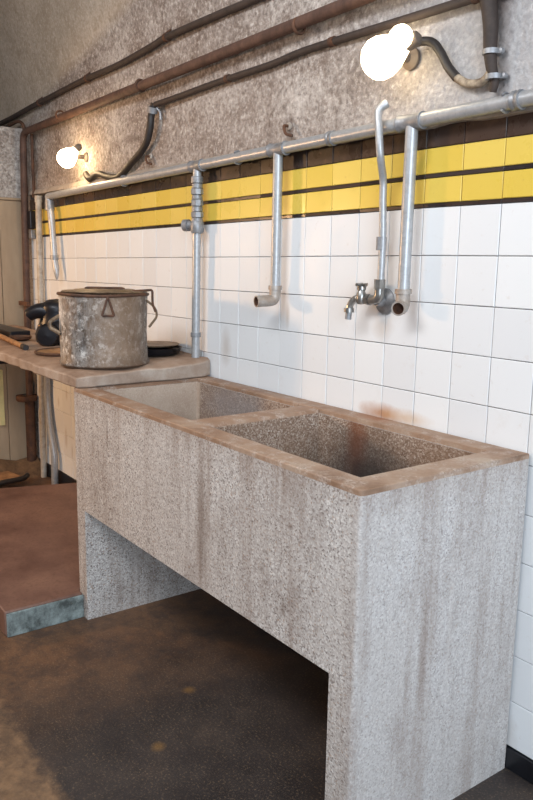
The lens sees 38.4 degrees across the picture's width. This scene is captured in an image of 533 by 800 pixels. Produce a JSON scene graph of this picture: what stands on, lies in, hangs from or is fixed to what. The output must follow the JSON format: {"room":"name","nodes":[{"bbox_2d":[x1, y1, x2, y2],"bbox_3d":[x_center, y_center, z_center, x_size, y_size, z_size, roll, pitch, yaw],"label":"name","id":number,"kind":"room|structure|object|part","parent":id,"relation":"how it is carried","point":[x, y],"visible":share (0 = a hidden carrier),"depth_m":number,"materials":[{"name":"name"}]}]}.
{"room":"old kitchen","nodes":[
{"label":"old kitchen","id":0,"kind":"room"},
{"bbox_2d":[0,126,21,197],"bbox_3d":[-2.349,-1.571,4.881,1.598,0.470,0.095,-7,13,-36],"label":"wall","id":1,"kind":"structure","parent":0,"point":[10,181],"depth_m":5.25,"materials":[{"name":"grey concrete"}]},
{"bbox_2d":[0,197,32,459],"bbox_3d":[-2.136,-0.401,5.219,1.076,1.952,0.060,-7,13,-36],"label":"door","id":2,"kind":"structure","parent":0,"point":[13,446],"depth_m":5.43,"materials":[{"name":"beige wood"}]},
{"bbox_3d":[-1.894,-0.017,5.454,0.034,0.400,0.027,-7,13,-36],"label":"painted strip","id":3,"kind":"part","parent":2,"relation":"part of","materials":[{"name":"yellow paint"}]},
{"bbox_3d":[-2.124,-1.353,5.050,1.076,0.017,0.050,-7,13,-36],"label":"rail","id":4,"kind":"part","parent":2,"relation":"part of","materials":[{"name":"beige wood"}]},
{"bbox_2d":[0,476,532,799],"bbox_3d":[-2.262,1.134,2.561,4.720,0.120,12.500,-7,13,-36],"label":"floor","id":5,"kind":"structure","parent":0,"point":[183,696],"depth_m":2.67,"materials":[{"name":"brown concrete"}]},
{"bbox_2d":[0,471,19,479],"bbox_3d":[-1.852,0.542,5.152,0.180,0.029,0.360,9,13,38],"label":"wooden board","id":6,"kind":"object","parent":5,"relation":"on","point":[7,474],"visible":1,"depth_m":5.24,"materials":[{"name":"brown wood"}]},
{"bbox_2d":[0,456,40,477],"bbox_3d":[-2.249,0.537,5.160,1.490,0.125,0.217,-7,13,-36],"label":"curb","id":7,"kind":"object","parent":5,"relation":"on","point":[19,467],"visible":0.67,"depth_m":5.52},
{"bbox_2d":[34,195,46,477],"bbox_3d":[-1.552,-0.400,5.272,0.050,1.951,0.138,-7,13,-36],"label":"pipe","id":8,"kind":"object","parent":5,"relation":"on","point":[38,199],"visible":0.79,"depth_m":5.18,"materials":[{"name":"metal"}]},
{"bbox_2d":[0,483,83,636],"bbox_3d":[-1.236,0.735,4.197,1.000,0.112,1.917,-7,13,-36],"label":"step","id":9,"kind":"structure","parent":5,"relation":"on","point":[40,580],"depth_m":3.71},
{"bbox_2d":[0,473,29,485],"bbox_3d":[-1.735,0.548,5.146,0.090,0.061,0.438,6,11,25],"label":"hose","id":10,"kind":"object","parent":9,"relation":"on","point":[25,476],"visible":1,"depth_m":5.14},
{"bbox_2d":[74,376,528,799],"bbox_3d":[-0.034,0.548,2.804,0.663,1.015,1.760,-7,13,-36],"label":"trough","id":11,"kind":"object","parent":5,"relation":"on","point":[385,554],"visible":1,"depth_m":2.19,"materials":[{"name":"concrete"}]},
{"bbox_2d":[0,325,209,387],"bbox_3d":[-1.236,-0.284,4.325,0.683,0.140,2.446,-7,13,-36],"label":"countertop","id":12,"kind":"structure","parent":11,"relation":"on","point":[181,365],"depth_m":3.45,"materials":[{"name":"brown stone"}]},
{"bbox_2d":[0,333,28,350],"bbox_3d":[-1.450,-0.339,4.291,0.031,0.031,0.876,-5,12,-29],"label":"wooden rod","id":13,"kind":"object","parent":12,"relation":"on","point":[25,347],"visible":1,"depth_m":4.09,"materials":[{"name":"brown wood"}]},
{"bbox_2d":[0,324,29,336],"bbox_3d":[-1.621,-0.429,4.746,0.120,0.042,0.560,-7,13,-36],"label":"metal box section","id":14,"kind":"object","parent":12,"relation":"on","point":[6,330],"visible":0.71,"depth_m":4.56,"materials":[{"name":"black metal"}]},
{"bbox_2d":[8,335,31,340],"bbox_3d":[-1.432,-0.361,4.445,0.132,0.022,0.132,-7,13,-36],"label":"cup","id":15,"kind":"object","parent":12,"relation":"on","point":[15,337],"visible":0.91,"depth_m":4.41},
{"bbox_2d":[24,299,59,346],"bbox_3d":[-1.150,-0.432,4.230,0.339,0.252,0.306,-7,13,-36],"label":"pump","id":16,"kind":"object","parent":12,"relation":"on","point":[44,311],"visible":0.54,"depth_m":4.14,"materials":[{"name":"black metal"}]},
{"bbox_3d":[-1.242,-0.480,4.187,0.161,0.104,0.104,-2,11,-16],"label":"spout","id":17,"kind":"part","parent":16,"relation":"part of","materials":[{"name":"black metal"}]},
{"bbox_2d":[34,347,59,355],"bbox_3d":[-1.016,-0.245,3.856,0.298,0.014,0.298,-7,13,-36],"label":"tray","id":18,"kind":"object","parent":12,"relation":"on","point":[52,351],"visible":0.41,"depth_m":3.83,"materials":[{"name":"brown wood"}]},
{"bbox_3d":[-1.016,-0.242,3.857,0.279,0.009,0.279,-7,13,-36],"label":"tray plate","id":19,"kind":"part","parent":18,"relation":"part of","materials":[{"name":"brown wood"}]},
{"bbox_2d":[48,289,157,368],"bbox_3d":[-0.739,-0.328,3.414,0.434,0.341,0.404,-7,13,-36],"label":"cooking pot","id":20,"kind":"object","parent":12,"relation":"on","point":[96,331],"visible":0.87,"depth_m":3.26,"materials":[{"name":"metal"}]},
{"bbox_3d":[-0.920,-0.332,3.363,0.064,0.090,0.061,4,11,15],"label":"handle","id":21,"kind":"part","parent":20,"relation":"part of","materials":[{"name":"metal"}]},
{"bbox_2d":[61,286,146,293],"bbox_3d":[-0.722,-0.493,3.410,0.381,0.024,0.381,-7,13,-36],"label":"lid","id":22,"kind":"object","parent":20,"relation":"on","point":[89,289],"visible":0.95,"depth_m":3.31,"materials":[{"name":"metal"}]},
{"bbox_3d":[-0.542,-0.440,3.374,0.118,0.102,0.011,2,10,8],"label":"bail handle","id":23,"kind":"part","parent":20,"relation":"part of","materials":[{"name":"brown metal"}]},
{"bbox_3d":[-0.510,-0.384,3.397,0.055,0.126,0.010,2,10,4],"label":"handle","id":24,"kind":"part","parent":20,"relation":"part of","materials":[{"name":"metal"}]},
{"bbox_2d":[148,345,181,356],"bbox_3d":[-0.533,-0.243,3.694,0.251,0.042,0.251,-2,11,-14],"label":"pan","id":25,"kind":"object","parent":12,"relation":"on","point":[167,351],"visible":0.54,"depth_m":3.60,"materials":[{"name":"black metal"}]},
{"bbox_2d":[147,341,179,347],"bbox_3d":[-0.538,-0.267,3.698,0.236,0.014,0.236,-7,13,-36],"label":"plate","id":26,"kind":"object","parent":25,"relation":"on","point":[150,344],"visible":0.71,"depth_m":3.70,"materials":[{"name":"metal"}]},
{"bbox_3d":[-0.533,0.676,3.511,0.662,0.495,0.090,-7,13,-36],"label":"leg","id":27,"kind":"part","parent":11,"relation":"part of","materials":[{"name":"concrete"}]},
{"bbox_3d":[0.453,0.932,2.192,0.662,0.495,0.095,-7,13,-36],"label":"leg","id":28,"kind":"part","parent":11,"relation":"part of","materials":[{"name":"concrete"}]},
{"bbox_2d":[0,0,532,190],"bbox_3d":[-2.233,-1.216,2.127,4.718,4.659,12.500,-7,13,-36],"label":"wall","id":29,"kind":"structure","parent":0,"point":[46,46],"depth_m":3.37,"materials":[{"name":"grey concrete"}]},
{"bbox_2d":[30,134,34,197],"bbox_3d":[-1.576,-1.575,5.147,0.020,0.414,0.034,-7,13,-36],"label":"conduit","id":30,"kind":"object","parent":29,"relation":"attached to","point":[31,135],"visible":0.86,"depth_m":5.13,"materials":[{"name":"brown metal"}]},
{"bbox_2d":[57,144,88,167],"bbox_3d":[-1.127,-1.415,4.436,0.180,0.141,0.108,-7,13,-36],"label":"wall lamp","id":31,"kind":"object","parent":29,"relation":"attached to","point":[67,157],"visible":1,"depth_m":4.39,"materials":[{"name":"white glass"}]},
{"bbox_3d":[-1.152,-1.401,4.420,0.119,0.119,0.108,-7,13,-36],"label":"bulb","id":32,"kind":"part","parent":31,"relation":"part of","materials":[{"name":"white glass"}]},
{"bbox_2d":[74,144,81,151],"bbox_3d":[-1.092,-1.460,4.427,0.049,0.049,0.040,-3,11,-21],"label":"socket","id":33,"kind":"object","parent":31,"relation":"attached to","point":[77,147],"depth_m":4.41,"materials":[{"name":"brown metal"}]},
{"bbox_2d":[0,0,262,125],"bbox_3d":[-0.510,-1.687,3.639,0.048,0.132,7.200,-7,13,-36],"label":"cable","id":34,"kind":"object","parent":29,"relation":"attached to","point":[168,35],"visible":1,"depth_m":3.74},
{"bbox_2d":[145,153,151,164],"bbox_3d":[-0.592,-1.213,3.851,0.039,0.063,0.064,-7,13,-36],"label":"wall hook","id":35,"kind":"object","parent":29,"relation":"attached to","point":[149,156],"visible":1,"depth_m":3.85,"materials":[{"name":"brown metal"}]},
{"bbox_2d":[282,122,292,136],"bbox_3d":[0.082,-1.043,2.948,0.039,0.063,0.064,-7,13,-36],"label":"wall hook","id":36,"kind":"object","parent":29,"relation":"attached to","point":[288,125],"visible":1,"depth_m":2.95,"materials":[{"name":"brown metal"}]},
{"bbox_3d":[0.085,-1.063,2.967,0.008,0.031,0.031,-7,13,-36],"label":"plate","id":37,"kind":"part","parent":36,"relation":"part of","materials":[{"name":"grey metal"}]},
{"bbox_2d":[153,0,479,106],"bbox_3d":[0.540,-1.176,2.290,0.034,0.051,3.665,-7,13,-36],"label":"pipe","id":38,"kind":"object","parent":29,"relation":"attached to","point":[450,5],"visible":0.98,"depth_m":2.69,"materials":[{"name":"brown metal"}]},
{"bbox_2d":[83,103,161,181],"bbox_3d":[-0.798,-1.353,4.100,0.051,0.342,0.910,-7,13,-36],"label":"cable","id":39,"kind":"object","parent":38,"relation":"hanging from","point":[151,110],"visible":0.94,"depth_m":3.89,"materials":[{"name":"black rubber"}]},
{"bbox_2d":[361,24,421,79],"bbox_3d":[0.402,-1.071,2.378,0.185,0.138,0.199,-7,13,-36],"label":"wall lamp","id":40,"kind":"object","parent":29,"relation":"attached to","point":[382,56],"visible":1,"depth_m":2.34,"materials":[{"name":"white glass"}]},
{"bbox_3d":[0.367,-1.068,2.380,0.131,0.130,0.155,-7,13,-36],"label":"bulb","id":41,"kind":"part","parent":40,"relation":"part of","materials":[{"name":"white glass"}]},
{"bbox_3d":[0.397,-1.091,2.305,0.072,0.072,0.095,-7,13,-36],"label":"bulb","id":42,"kind":"part","parent":40,"relation":"part of","materials":[{"name":"white glass"}]},
{"bbox_2d":[406,31,421,50],"bbox_3d":[0.442,-1.090,2.321,0.053,0.054,0.059,-7,13,-36],"label":"socket","id":43,"kind":"object","parent":40,"relation":"attached to","point":[415,40],"depth_m":2.30,"materials":[{"name":"grey metal"}]},
{"bbox_2d":[479,0,507,92],"bbox_3d":[0.636,-1.050,2.178,0.055,0.339,0.125,-7,13,-36],"label":"pipe","id":44,"kind":"object","parent":29,"relation":"attached to","point":[490,51],"visible":1,"depth_m":2.16,"materials":[{"name":"metal"}]},
{"bbox_2d":[419,36,489,87],"bbox_3d":[0.553,-1.015,2.291,0.043,0.183,0.314,-8,14,-41],"label":"cable","id":45,"kind":"object","parent":44,"relation":"attached to","point":[432,42],"visible":0.84,"depth_m":2.29,"materials":[{"name":"black rubber"}]},
{"bbox_2d":[28,112,532,759],"bbox_3d":[-1.137,-0.337,4.822,0.068,2.000,9.799,-7,13,-36],"label":"wall","id":46,"kind":"structure","parent":0,"point":[459,361],"depth_m":2.74,"materials":[{"name":"tile"}]},
{"bbox_2d":[4,120,27,186],"bbox_3d":[-1.965,-1.722,5.574,0.032,0.509,1.009,-8,13,-39],"label":"conduit","id":47,"kind":"object","parent":46,"relation":"attached to","point":[15,121],"visible":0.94,"depth_m":5.23,"materials":[{"name":"brown metal"}]},
{"bbox_2d":[27,211,35,238],"bbox_3d":[-1.613,-1.203,5.252,0.038,0.185,0.060,-7,13,-36],"label":"switch box","id":48,"kind":"object","parent":46,"relation":"attached to","point":[30,214],"visible":0.98,"depth_m":5.23,"materials":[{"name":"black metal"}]},
{"bbox_2d":[44,376,58,483],"bbox_3d":[-1.483,0.077,5.250,0.055,1.014,0.170,-4,12,-27],"label":"pipe","id":49,"kind":"object","parent":46,"relation":"attached to","point":[47,382],"visible":0.71,"depth_m":5.26,"materials":[{"name":"metal"}]},
{"bbox_2d":[16,0,376,461],"bbox_3d":[-0.099,-0.256,3.231,0.149,2.443,5.629,-7,13,-36],"label":"rusty pipe","id":50,"kind":"object","parent":46,"relation":"attached to","point":[338,7],"visible":0.98,"depth_m":3.89,"materials":[{"name":"brown metal"}]},
{"bbox_2d":[28,106,532,194],"bbox_3d":[0.006,-1.000,3.071,0.028,0.042,5.580,-7,13,-36],"label":"trim","id":51,"kind":"structure","parent":46,"relation":"attached to","point":[529,109],"depth_m":3.44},
{"bbox_2d":[39,458,532,784],"bbox_3d":[-0.019,0.902,3.421,0.013,0.098,5.580,-7,13,-36],"label":"baseboard","id":52,"kind":"structure","parent":46,"relation":"attached to","point":[516,762],"depth_m":2.36,"materials":[{"name":"black tile"}]},
{"bbox_2d":[45,89,532,357],"bbox_3d":[0.065,-0.550,2.938,0.116,0.944,5.061,-7,13,-36],"label":"pipe","id":53,"kind":"object","parent":46,"relation":"attached to","point":[516,100],"visible":1,"depth_m":2.93,"materials":[{"name":"metal"}]},
{"bbox_2d":[367,99,394,313],"bbox_3d":[0.374,-0.630,2.543,0.109,0.688,0.097,-7,13,-36],"label":"pipe","id":54,"kind":"object","parent":46,"relation":"attached to","point":[383,298],"visible":1,"depth_m":2.54,"materials":[{"name":"metal"}]},
{"bbox_2d":[344,283,369,319],"bbox_3d":[0.324,-0.342,2.653,0.068,0.130,0.107,-7,13,-36],"label":"water tap","id":55,"kind":"object","parent":54,"relation":"attached to","point":[361,297],"visible":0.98,"depth_m":2.64,"materials":[{"name":"silver metal"}]},
{"bbox_3d":[0.302,-0.337,2.668,0.063,0.062,0.035,6,11,25],"label":"spout","id":56,"kind":"part","parent":55,"relation":"part of","materials":[{"name":"silver metal"}]},
{"bbox_3d":[0.329,-0.396,2.639,0.043,0.019,0.062,2,10,8],"label":"cross handle","id":57,"kind":"part","parent":55,"relation":"part of","materials":[{"name":"silver metal"}]}
]}

